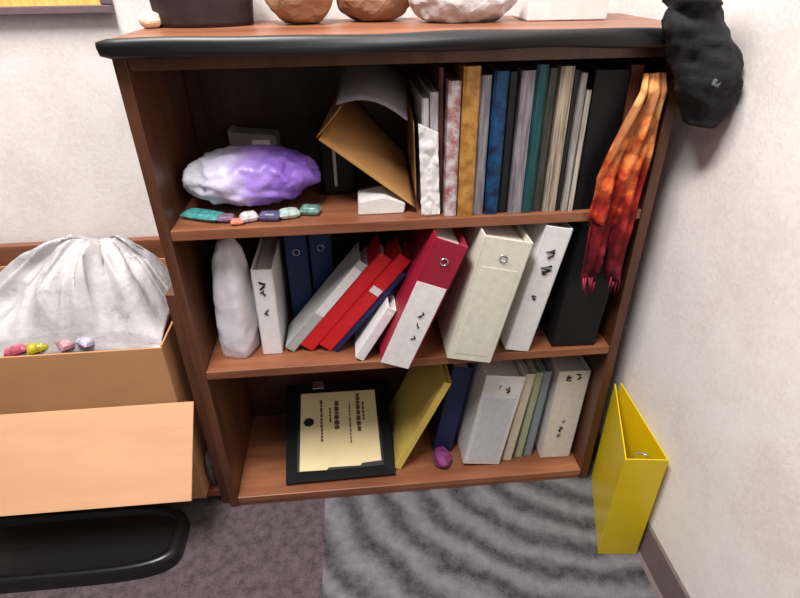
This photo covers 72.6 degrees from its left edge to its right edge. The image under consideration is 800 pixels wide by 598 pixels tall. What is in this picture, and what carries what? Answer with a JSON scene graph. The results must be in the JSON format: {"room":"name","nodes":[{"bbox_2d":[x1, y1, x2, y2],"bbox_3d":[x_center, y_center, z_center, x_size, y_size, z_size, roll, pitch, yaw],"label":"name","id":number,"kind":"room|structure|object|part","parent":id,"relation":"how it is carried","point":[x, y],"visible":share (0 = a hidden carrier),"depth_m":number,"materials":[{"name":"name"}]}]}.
{"room":"back office","nodes":[
{"label":"back office","id":0,"kind":"room"},
{"bbox_2d":[0,0,635,416],"bbox_3d":[-1.041,-0.772,0.912,3.242,2.750,0.100,-3,32,-4],"label":"wall","id":1,"kind":"structure","parent":0,"point":[69,162],"depth_m":1.15,"materials":[{"name":"paint"}]},
{"bbox_2d":[0,0,114,15],"bbox_3d":[-1.157,-0.805,0.807,1.224,0.700,0.022,-3,32,-4],"label":"cork board","id":2,"kind":"object","parent":1,"relation":"attached to","point":[7,7],"visible":1,"depth_m":1.01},
{"bbox_3d":[-1.157,-0.808,0.811,1.200,0.680,0.012,-3,32,-4],"label":"cork panel","id":3,"kind":"part","parent":2,"relation":"part of","materials":[{"name":"yellow"}]},
{"bbox_2d":[0,463,657,597],"bbox_3d":[-0.889,1.160,0.338,3.242,0.050,2.910,-3,32,-4],"label":"floor","id":4,"kind":"structure","parent":0,"point":[529,539],"depth_m":1.23,"materials":[{"name":"grey carpet"}]},
{"bbox_2d":[0,506,189,593],"bbox_3d":[-0.791,0.562,1.228,0.600,0.038,0.176,-3,32,-4],"label":"seat","id":5,"kind":"object","parent":4,"relation":"on","point":[153,539],"visible":1,"depth_m":1.22,"materials":[{"name":"black plastic"}]},
{"bbox_2d":[0,236,229,503],"bbox_3d":[-1.032,0.211,1.269,1.197,0.602,0.280,-3,32,-4],"label":"shelf unit","id":6,"kind":"object","parent":4,"relation":"on","point":[9,252],"visible":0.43,"depth_m":1.23,"materials":[{"name":"brown wood"}]},
{"bbox_3d":[-1.043,0.130,1.371,1.156,0.572,0.020,-3,32,-4],"label":"panel","id":7,"kind":"part","parent":6,"relation":"part of","materials":[{"name":"brown wood"}]},
{"bbox_2d":[0,258,209,515],"bbox_3d":[-0.719,0.229,1.220,0.561,0.512,0.363,-3,32,-4],"label":"cardboard box","id":8,"kind":"object","parent":6,"relation":"on","point":[122,427],"visible":0.66,"depth_m":1.13,"materials":[{"name":"brown cardboard"}]},
{"bbox_2d":[4,344,26,356],"bbox_3d":[-0.760,0.099,1.081,0.049,0.030,0.029,-4,32,-5],"label":"packet","id":9,"kind":"object","parent":8,"relation":"in","point":[19,349],"visible":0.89,"depth_m":1.07,"materials":[{"name":"pink plastic"}]},
{"bbox_2d":[26,343,48,354],"bbox_3d":[-0.715,0.092,1.081,0.050,0.025,0.029,-17,35,-24],"label":"packet","id":10,"kind":"object","parent":8,"relation":"in","point":[33,348],"visible":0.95,"depth_m":1.07,"materials":[{"name":"yellow plastic"}]},
{"bbox_2d":[55,340,75,351],"bbox_3d":[-0.655,0.087,1.086,0.029,0.026,0.050,23,39,33],"label":"packet","id":11,"kind":"object","parent":8,"relation":"in","point":[63,345],"visible":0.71,"depth_m":1.07,"materials":[{"name":"pink plastic"}]},
{"bbox_2d":[74,337,94,347],"bbox_3d":[-0.620,0.083,1.087,0.030,0.030,0.049,10,33,17],"label":"packet","id":12,"kind":"object","parent":8,"relation":"in","point":[84,342],"visible":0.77,"depth_m":1.07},
{"bbox_2d":[0,235,170,356],"bbox_3d":[-0.729,-0.026,1.125,0.479,0.206,0.222,-3,32,-4],"label":"plastic bag","id":13,"kind":"object","parent":8,"relation":"in","point":[110,291],"visible":0.98,"depth_m":1.08,"materials":[{"name":"white plastic"}]},
{"bbox_3d":[-0.445,0.177,1.310,0.019,0.602,0.280,-3,32,-4],"label":"panel","id":14,"kind":"part","parent":6,"relation":"part of","materials":[{"name":"brown wood"}]},
{"bbox_2d":[205,451,216,484],"bbox_3d":[-0.453,0.406,1.310,0.026,0.111,0.034,-3,32,-4],"label":"scrap","id":15,"kind":"object","parent":6,"relation":"on","point":[208,465],"visible":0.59,"depth_m":1.29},
{"bbox_2d":[112,13,677,506],"bbox_3d":[0.013,-0.034,1.221,0.908,1.042,0.301,-3,32,-4],"label":"bookcase","id":16,"kind":"object","parent":4,"relation":"on","point":[178,110],"visible":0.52,"depth_m":1.12,"materials":[{"name":"brown wood"}]},
{"bbox_2d":[138,10,160,27],"bbox_3d":[-0.434,-0.486,0.946,0.037,0.027,0.046,-3,32,-4],"label":"paper scrap","id":17,"kind":"object","parent":16,"relation":"on","point":[147,19],"visible":1,"depth_m":0.93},
{"bbox_3d":[-0.425,0.000,1.199,0.020,1.020,0.295,-3,32,-4],"label":"panel","id":18,"kind":"part","parent":16,"relation":"part of","materials":[{"name":"brown wood"}]},
{"bbox_2d":[149,0,253,27],"bbox_3d":[-0.351,-0.544,0.954,0.196,0.115,0.124,-3,32,-4],"label":"basket","id":19,"kind":"object","parent":16,"relation":"on","point":[172,13],"visible":0.95,"depth_m":0.93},
{"bbox_2d":[179,208,223,221],"bbox_3d":[-0.362,-0.154,0.999,0.080,0.015,0.036,9,33,15],"label":"packet","id":20,"kind":"object","parent":16,"relation":"on","point":[208,215],"visible":0.98,"depth_m":0.99,"materials":[{"name":"teal plastic"}]},
{"bbox_2d":[217,213,235,221],"bbox_3d":[-0.314,-0.147,0.987,0.032,0.013,0.024,-3,32,-4],"label":"packet","id":21,"kind":"object","parent":16,"relation":"on","point":[224,217],"visible":0.93,"depth_m":0.98,"materials":[{"name":"purple plastic"}]},
{"bbox_2d":[212,238,259,358],"bbox_3d":[-0.345,-0.008,1.130,0.090,0.262,0.106,-3,32,-4],"label":"plastic sack","id":22,"kind":"object","parent":16,"relation":"on","point":[237,324],"visible":0.95,"depth_m":1.09,"materials":[{"name":"white plastic"}]},
{"bbox_2d":[230,218,243,224],"bbox_3d":[-0.292,-0.139,0.976,0.024,0.010,0.018,-9,32,-14],"label":"packet","id":23,"kind":"object","parent":16,"relation":"on","point":[235,221],"visible":1,"depth_m":0.97,"materials":[{"name":"plastic"}]},
{"bbox_2d":[239,210,257,222],"bbox_3d":[-0.273,-0.149,0.985,0.033,0.018,0.024,-16,35,-23],"label":"packet","id":24,"kind":"object","parent":16,"relation":"on","point":[246,216],"visible":1,"depth_m":0.98,"materials":[{"name":"white plastic"}]},
{"bbox_2d":[182,144,320,206],"bbox_3d":[-0.277,-0.234,1.014,0.257,0.101,0.147,-3,32,-4],"label":"plastic bag","id":25,"kind":"object","parent":16,"relation":"on","point":[249,175],"visible":1,"depth_m":0.97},
{"bbox_2d":[227,125,280,145],"bbox_3d":[-0.297,-0.296,1.130,0.096,0.119,0.046,-1,31,-1],"label":"carton","id":26,"kind":"object","parent":16,"relation":"on","point":[238,136],"visible":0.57,"depth_m":1.09,"materials":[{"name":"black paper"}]},
{"bbox_2d":[258,210,279,220],"bbox_3d":[-0.236,-0.151,0.989,0.041,0.017,0.024,0,31,1],"label":"packet","id":27,"kind":"object","parent":16,"relation":"on","point":[269,215],"visible":1,"depth_m":0.98,"materials":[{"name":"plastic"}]},
{"bbox_2d":[250,236,289,353],"bbox_3d":[-0.281,-0.018,1.198,0.042,0.205,0.193,-2,31,-5],"label":"binder","id":28,"kind":"object","parent":16,"relation":"on","point":[268,269],"visible":0.94,"depth_m":1.14,"materials":[{"name":"white plastic"}]},
{"bbox_2d":[279,207,299,218],"bbox_3d":[-0.203,-0.158,0.997,0.039,0.018,0.026,-13,33,-19],"label":"packet","id":29,"kind":"object","parent":16,"relation":"on","point":[288,212],"visible":1,"depth_m":0.99,"materials":[{"name":"white plastic"}]},
{"bbox_2d":[283,235,313,317],"bbox_3d":[-0.226,-0.072,1.248,0.048,0.245,0.123,-3,32,-4],"label":"binder","id":30,"kind":"object","parent":16,"relation":"on","point":[296,247],"visible":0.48,"depth_m":1.19,"materials":[{"name":"plastic"}]},
{"bbox_2d":[265,0,332,23],"bbox_3d":[-0.180,-0.545,0.972,0.126,0.093,0.121,-3,32,-4],"label":"bowl","id":31,"kind":"object","parent":16,"relation":"on","point":[288,11],"visible":1,"depth_m":0.95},
{"bbox_2d":[299,204,320,214],"bbox_3d":[-0.166,-0.166,1.010,0.039,0.018,0.028,3,32,6],"label":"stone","id":32,"kind":"object","parent":16,"relation":"on","point":[306,209],"visible":1,"depth_m":1.00,"materials":[{"name":"green stone"}]},
{"bbox_3d":[0.000,-0.111,1.340,0.859,0.988,0.007,-3,32,-4],"label":"panel","id":33,"kind":"part","parent":16,"relation":"part of","materials":[{"name":"brown wood"}]},
{"bbox_2d":[308,234,335,293],"bbox_3d":[-0.174,-0.081,1.254,0.048,0.252,0.123,-3,32,-4],"label":"binder","id":34,"kind":"object","parent":16,"relation":"on","point":[321,246],"visible":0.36,"depth_m":1.18,"materials":[{"name":"plastic"}]},
{"bbox_2d":[286,242,367,351],"bbox_3d":[-0.159,-0.003,1.162,0.184,0.214,0.086,-3,32,-4],"label":"binder","id":35,"kind":"object","parent":16,"relation":"on","point":[354,263],"visible":1,"depth_m":1.14,"materials":[{"name":"grey plastic"}]},
{"bbox_2d":[318,120,355,194],"bbox_3d":[-0.128,-0.289,1.108,0.067,0.125,0.112,-3,32,-4],"label":"case","id":36,"kind":"object","parent":16,"relation":"on","point":[337,173],"visible":0.62,"depth_m":1.07,"materials":[{"name":"plastic"}]},
{"bbox_2d":[286,378,394,484],"bbox_3d":[-0.160,0.339,1.429,0.272,0.133,0.239,-4,32,-5],"label":"framed certificate","id":37,"kind":"object","parent":16,"relation":"on","point":[337,430],"visible":1,"depth_m":1.43,"materials":[{"name":"black plastic"}]},
{"bbox_2d":[301,234,391,350],"bbox_3d":[-0.118,-0.012,1.162,0.199,0.229,0.090,-3,32,-4],"label":"binder","id":38,"kind":"object","parent":16,"relation":"on","point":[378,256],"visible":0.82,"depth_m":1.12,"materials":[{"name":"plastic"}]},
{"bbox_2d":[320,235,410,350],"bbox_3d":[-0.079,-0.011,1.161,0.197,0.227,0.091,-3,32,-4],"label":"binder","id":39,"kind":"object","parent":16,"relation":"on","point":[400,256],"visible":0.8,"depth_m":1.12,"materials":[{"name":"plastic"}]},
{"bbox_2d":[316,64,416,207],"bbox_3d":[-0.064,-0.320,1.026,0.179,0.242,0.210,-3,32,-4],"label":"envelope","id":40,"kind":"object","parent":16,"relation":"on","point":[348,128],"visible":0.92,"depth_m":1.00,"materials":[{"name":"paper"}]},
{"bbox_2d":[334,243,405,351],"bbox_3d":[-0.071,-0.008,1.195,0.158,0.186,0.150,-3,32,-4],"label":"folder","id":41,"kind":"object","parent":16,"relation":"on","point":[402,275],"visible":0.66,"depth_m":1.13,"materials":[{"name":"plastic"}]},
{"bbox_2d":[336,0,408,21],"bbox_3d":[-0.049,-0.557,1.006,0.137,0.076,0.113,-3,32,-4],"label":"bowl","id":42,"kind":"object","parent":16,"relation":"on","point":[357,10],"visible":0.98,"depth_m":0.98,"materials":[{"name":"brown stone"}]},
{"bbox_2d":[355,290,396,360],"bbox_3d":[-0.059,0.021,1.201,0.088,0.130,0.201,-3,32,-4],"label":"binder","id":43,"kind":"object","parent":16,"relation":"on","point":[368,333],"visible":0.64,"depth_m":1.13,"materials":[{"name":"white plastic"}]},
{"bbox_2d":[95,27,665,58],"bbox_3d":[0.000,-0.383,0.813,0.869,0.031,0.029,-3,32,-4],"label":"trim","id":44,"kind":"structure","parent":16,"relation":"attached to","point":[620,37],"depth_m":0.81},
{"bbox_2d":[358,186,404,214],"bbox_3d":[-0.036,-0.187,1.027,0.088,0.034,0.062,-3,32,-4],"label":"bundle","id":45,"kind":"object","parent":16,"relation":"on","point":[379,199],"visible":0.89,"depth_m":1.00,"materials":[{"name":"white paper"}]},
{"bbox_3d":[0.007,-0.468,0.955,0.908,0.022,0.301,-3,32,-4],"label":"panel","id":46,"kind":"part","parent":16,"relation":"part of","materials":[{"name":"brown wood"}]},
{"bbox_3d":[0.019,-0.380,0.852,0.859,0.020,0.016,-3,32,-4],"label":"rail","id":47,"kind":"part","parent":16,"relation":"part of","materials":[{"name":"brown wood"}]},
{"bbox_3d":[0.011,-0.208,1.111,0.859,0.020,0.282,-3,32,-4],"label":"shelf","id":48,"kind":"part","parent":16,"relation":"part of","materials":[{"name":"brown wood"}]},
{"bbox_3d":[0.015,0.062,1.277,0.859,0.020,0.282,-3,32,-4],"label":"shelf","id":49,"kind":"part","parent":16,"relation":"part of","materials":[{"name":"brown wood"}]},
{"bbox_3d":[0.032,0.475,1.376,0.859,0.012,0.015,-3,32,-4],"label":"kick rail","id":50,"kind":"part","parent":16,"relation":"part of","materials":[{"name":"brown wood"}]},
{"bbox_2d":[409,78,428,204],"bbox_3d":[0.037,-0.300,1.047,0.013,0.203,0.202,-4,32,-4],"label":"magazine","id":51,"kind":"object","parent":16,"relation":"on","point":[419,101],"visible":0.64,"depth_m":1.01,"materials":[{"name":"white paper"}]},
{"bbox_2d":[389,364,450,468],"bbox_3d":[0.043,0.256,1.418,0.138,0.279,0.222,-3,32,-4],"label":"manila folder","id":52,"kind":"object","parent":16,"relation":"on","point":[422,389],"visible":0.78,"depth_m":1.38,"materials":[{"name":"yellow paper"}]},
{"bbox_2d":[379,227,467,368],"bbox_3d":[0.031,-0.049,1.157,0.168,0.294,0.263,-3,32,-4],"label":"binder","id":53,"kind":"object","parent":16,"relation":"on","point":[436,255],"visible":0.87,"depth_m":1.05,"materials":[{"name":"plastic"}]},
{"bbox_2d":[416,73,437,131],"bbox_3d":[0.051,-0.303,1.042,0.014,0.213,0.202,-4,32,-4],"label":"magazine","id":54,"kind":"object","parent":16,"relation":"on","point":[431,92],"visible":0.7,"depth_m":0.93,"materials":[{"name":"white paper"}]},
{"bbox_2d":[418,123,439,215],"bbox_3d":[0.052,-0.225,0.958,0.041,0.165,0.009,-3,32,-4],"label":"sheet","id":55,"kind":"object","parent":16,"relation":"on","point":[428,138],"visible":1,"depth_m":0.96,"materials":[{"name":"white paper"}]},
{"bbox_2d":[424,63,443,211],"bbox_3d":[0.063,-0.320,1.033,0.008,0.251,0.202,-4,32,-4],"label":"folder","id":56,"kind":"object","parent":16,"relation":"on","point":[434,72],"visible":0.51,"depth_m":0.94,"materials":[{"name":"cardboard"}]},
{"bbox_2d":[433,446,451,467],"bbox_3d":[0.108,0.406,1.402,0.048,0.040,0.064,-3,32,-4],"label":"pouch","id":57,"kind":"object","parent":16,"relation":"on","point":[442,458],"visible":1,"depth_m":1.39,"materials":[{"name":"fabric"}]},
{"bbox_2d":[428,362,472,450],"bbox_3d":[0.123,0.236,1.445,0.093,0.284,0.180,-3,32,-4],"label":"binder","id":58,"kind":"object","parent":16,"relation":"on","point":[443,424],"visible":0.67,"depth_m":1.37,"materials":[{"name":"plastic"}]},
{"bbox_2d":[442,63,461,215],"bbox_3d":[0.082,-0.303,1.022,0.021,0.233,0.202,-3,32,-4],"label":"magazine","id":59,"kind":"object","parent":16,"relation":"on","point":[452,84],"visible":0.66,"depth_m":0.93,"materials":[{"name":"white paper"}]},
{"bbox_2d":[443,62,480,216],"bbox_3d":[0.107,-0.317,1.023,0.028,0.255,0.222,-3,32,-4],"label":"folder","id":60,"kind":"object","parent":16,"relation":"on","point":[469,73],"visible":0.54,"depth_m":0.92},
{"bbox_2d":[409,0,516,22],"bbox_3d":[0.112,-0.545,0.968,0.196,0.092,0.125,-3,32,-4],"label":"plastic bag","id":61,"kind":"object","parent":16,"relation":"on","point":[439,11],"visible":1,"depth_m":0.94,"materials":[{"name":"plastic"}]},
{"bbox_2d":[472,68,491,214],"bbox_3d":[0.133,-0.310,1.026,0.018,0.240,0.202,-3,32,-4],"label":"magazine","id":62,"kind":"object","parent":16,"relation":"on","point":[486,78],"visible":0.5,"depth_m":0.93,"materials":[{"name":"grey paper"}]},
{"bbox_2d":[436,224,532,362],"bbox_3d":[0.159,-0.059,1.172,0.152,0.292,0.273,-3,32,-4],"label":"binder","id":63,"kind":"object","parent":16,"relation":"on","point":[471,317],"visible":0.8,"depth_m":1.06,"materials":[{"name":"plastic"}]},
{"bbox_2d":[456,359,525,463],"bbox_3d":[0.217,0.244,1.417,0.135,0.298,0.223,-3,32,-4],"label":"binder","id":64,"kind":"object","parent":16,"relation":"on","point":[494,391],"visible":0.82,"depth_m":1.32,"materials":[{"name":"plastic"}]},
{"bbox_2d":[475,61,508,214],"bbox_3d":[0.156,-0.318,1.032,0.024,0.246,0.222,-3,32,-4],"label":"folder","id":65,"kind":"object","parent":16,"relation":"on","point":[500,76],"visible":0.56,"depth_m":0.93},
{"bbox_2d":[493,61,519,212],"bbox_3d":[0.177,-0.322,1.040,0.018,0.244,0.222,-3,32,-4],"label":"folder","id":66,"kind":"object","parent":16,"relation":"on","point":[513,81],"visible":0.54,"depth_m":0.94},
{"bbox_2d":[501,359,535,459],"bbox_3d":[0.281,0.240,1.434,0.056,0.286,0.220,-3,32,-4],"label":"binder","id":67,"kind":"object","parent":16,"relation":"on","point":[530,374],"visible":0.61,"depth_m":1.33,"materials":[{"name":"plastic"}]},
{"bbox_2d":[502,61,535,213],"bbox_3d":[0.201,-0.314,1.025,0.023,0.246,0.202,-3,32,-4],"label":"magazine","id":68,"kind":"object","parent":16,"relation":"on","point":[527,76],"visible":0.54,"depth_m":0.94,"materials":[{"name":"grey paper"}]},
{"bbox_2d":[513,358,543,456],"bbox_3d":[0.309,0.239,1.440,0.043,0.280,0.210,-3,32,-4],"label":"binder","id":69,"kind":"object","parent":16,"relation":"on","point":[520,443],"visible":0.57,"depth_m":1.34,"materials":[{"name":"plastic"}]},
{"bbox_2d":[518,60,548,212],"bbox_3d":[0.223,-0.325,1.035,0.019,0.254,0.222,-3,32,-4],"label":"folder","id":70,"kind":"object","parent":16,"relation":"on","point":[542,69],"visible":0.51,"depth_m":0.93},
{"bbox_2d":[500,222,572,350],"bbox_3d":[0.264,-0.076,1.196,0.107,0.292,0.254,-3,32,-4],"label":"binder","id":71,"kind":"object","parent":16,"relation":"on","point":[550,241],"visible":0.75,"depth_m":1.09,"materials":[{"name":"plastic"}]},
{"bbox_2d":[523,358,551,455],"bbox_3d":[0.332,0.236,1.444,0.039,0.281,0.210,-3,32,-4],"label":"binder","id":72,"kind":"object","parent":16,"relation":"on","point":[527,451],"visible":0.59,"depth_m":1.34,"materials":[{"name":"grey plastic"}]},
{"bbox_2d":[532,60,558,210],"bbox_3d":[0.242,-0.326,1.042,0.018,0.248,0.222,-3,32,-4],"label":"folder","id":73,"kind":"object","parent":16,"relation":"on","point":[553,73],"visible":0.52,"depth_m":0.94,"materials":[{"name":"cardboard"}]},
{"bbox_2d":[541,60,574,211],"bbox_3d":[0.265,-0.320,1.029,0.022,0.251,0.202,-3,32,-4],"label":"magazine","id":74,"kind":"object","parent":16,"relation":"on","point":[566,71],"visible":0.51,"depth_m":0.94,"materials":[{"name":"beige paper"}]},
{"bbox_2d":[513,0,608,20],"bbox_3d":[0.295,-0.559,1.001,0.148,0.075,0.114,-2,31,-2],"label":"box","id":75,"kind":"object","parent":16,"relation":"on","point":[528,10],"visible":0.97,"depth_m":0.97,"materials":[{"name":"paper"}]},
{"bbox_2d":[534,355,590,457],"bbox_3d":[0.397,0.234,1.439,0.088,0.288,0.223,-3,32,-4],"label":"binder","id":76,"kind":"object","parent":16,"relation":"on","point":[570,376],"visible":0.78,"depth_m":1.34,"materials":[{"name":"beige plastic"}]},
{"bbox_2d":[555,69,579,209],"bbox_3d":[0.282,-0.321,1.037,0.010,0.244,0.202,-3,32,-4],"label":"folder","id":77,"kind":"object","parent":16,"relation":"on","point":[577,72],"visible":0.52,"depth_m":0.94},
{"bbox_2d":[560,68,587,210],"bbox_3d":[0.294,-0.317,1.034,0.010,0.240,0.202,-3,32,-4],"label":"magazine","id":78,"kind":"object","parent":16,"relation":"on","point":[583,76],"visible":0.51,"depth_m":0.94,"materials":[{"name":"grey paper"}]},
{"bbox_2d":[539,221,612,344],"bbox_3d":[0.372,-0.083,1.215,0.119,0.282,0.250,-3,32,-4],"label":"binder","id":79,"kind":"object","parent":16,"relation":"on","point":[569,317],"visible":0.52,"depth_m":1.13,"materials":[{"name":"plastic"}]},
{"bbox_2d":[567,88,591,211],"bbox_3d":[0.305,-0.305,1.040,0.008,0.213,0.202,-3,32,-4],"label":"magazine","id":80,"kind":"object","parent":16,"relation":"on","point":[587,96],"visible":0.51,"depth_m":0.95,"materials":[{"name":"beige paper"}]},
{"bbox_2d":[561,58,630,209],"bbox_3d":[0.340,-0.337,1.062,0.060,0.243,0.250,-3,32,-4],"label":"binder","id":81,"kind":"object","parent":16,"relation":"on","point":[608,81],"visible":0.53,"depth_m":0.94,"materials":[{"name":"plastic"}]},
{"bbox_2d":[601,58,644,126],"bbox_3d":[0.386,-0.337,1.057,0.022,0.248,0.222,-3,32,-4],"label":"folder","id":82,"kind":"object","parent":16,"relation":"on","point":[637,69],"visible":0.22,"depth_m":0.92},
{"bbox_2d":[580,72,666,295],"bbox_3d":[0.391,-0.188,0.986,0.093,0.411,0.046,-3,32,-4],"label":"scarf","id":83,"kind":"object","parent":16,"relation":"hanging from","point":[620,179],"visible":1,"depth_m":0.96,"materials":[{"name":"orange fabric"}]},
{"bbox_3d":[0.451,-0.051,1.260,0.020,1.020,0.295,-3,32,-4],"label":"panel","id":84,"kind":"part","parent":16,"relation":"part of","materials":[{"name":"brown wood"}]},
{"bbox_2d":[661,0,743,127],"bbox_3d":[0.447,-0.391,0.803,0.135,0.262,0.109,-3,32,-4],"label":"cloth bag","id":85,"kind":"object","parent":16,"relation":"hanging from","point":[706,64],"visible":1,"depth_m":0.79,"materials":[{"name":"black fabric"}]},
{"bbox_2d":[591,383,668,553],"bbox_3d":[0.475,0.384,1.228,0.085,0.310,0.219,-3,32,-4],"label":"binder","id":86,"kind":"object","parent":4,"relation":"on","point":[630,465],"visible":1,"depth_m":1.17,"materials":[{"name":"plastic"}]},
{"bbox_2d":[598,0,799,597],"bbox_3d":[0.659,-0.081,-0.257,0.100,2.750,2.910,-3,32,-4],"label":"wall","id":87,"kind":"structure","parent":0,"point":[708,355],"depth_m":0.88,"materials":[{"name":"paint"}]},
{"bbox_2d":[590,431,690,597],"bbox_3d":[0.618,1.014,0.404,0.014,0.094,2.905,-3,32,-4],"label":"baseboard","id":88,"kind":"structure","parent":87,"relation":"attached to","point":[663,577],"depth_m":1.15,"materials":[{"name":"brown plastic"}]}
]}

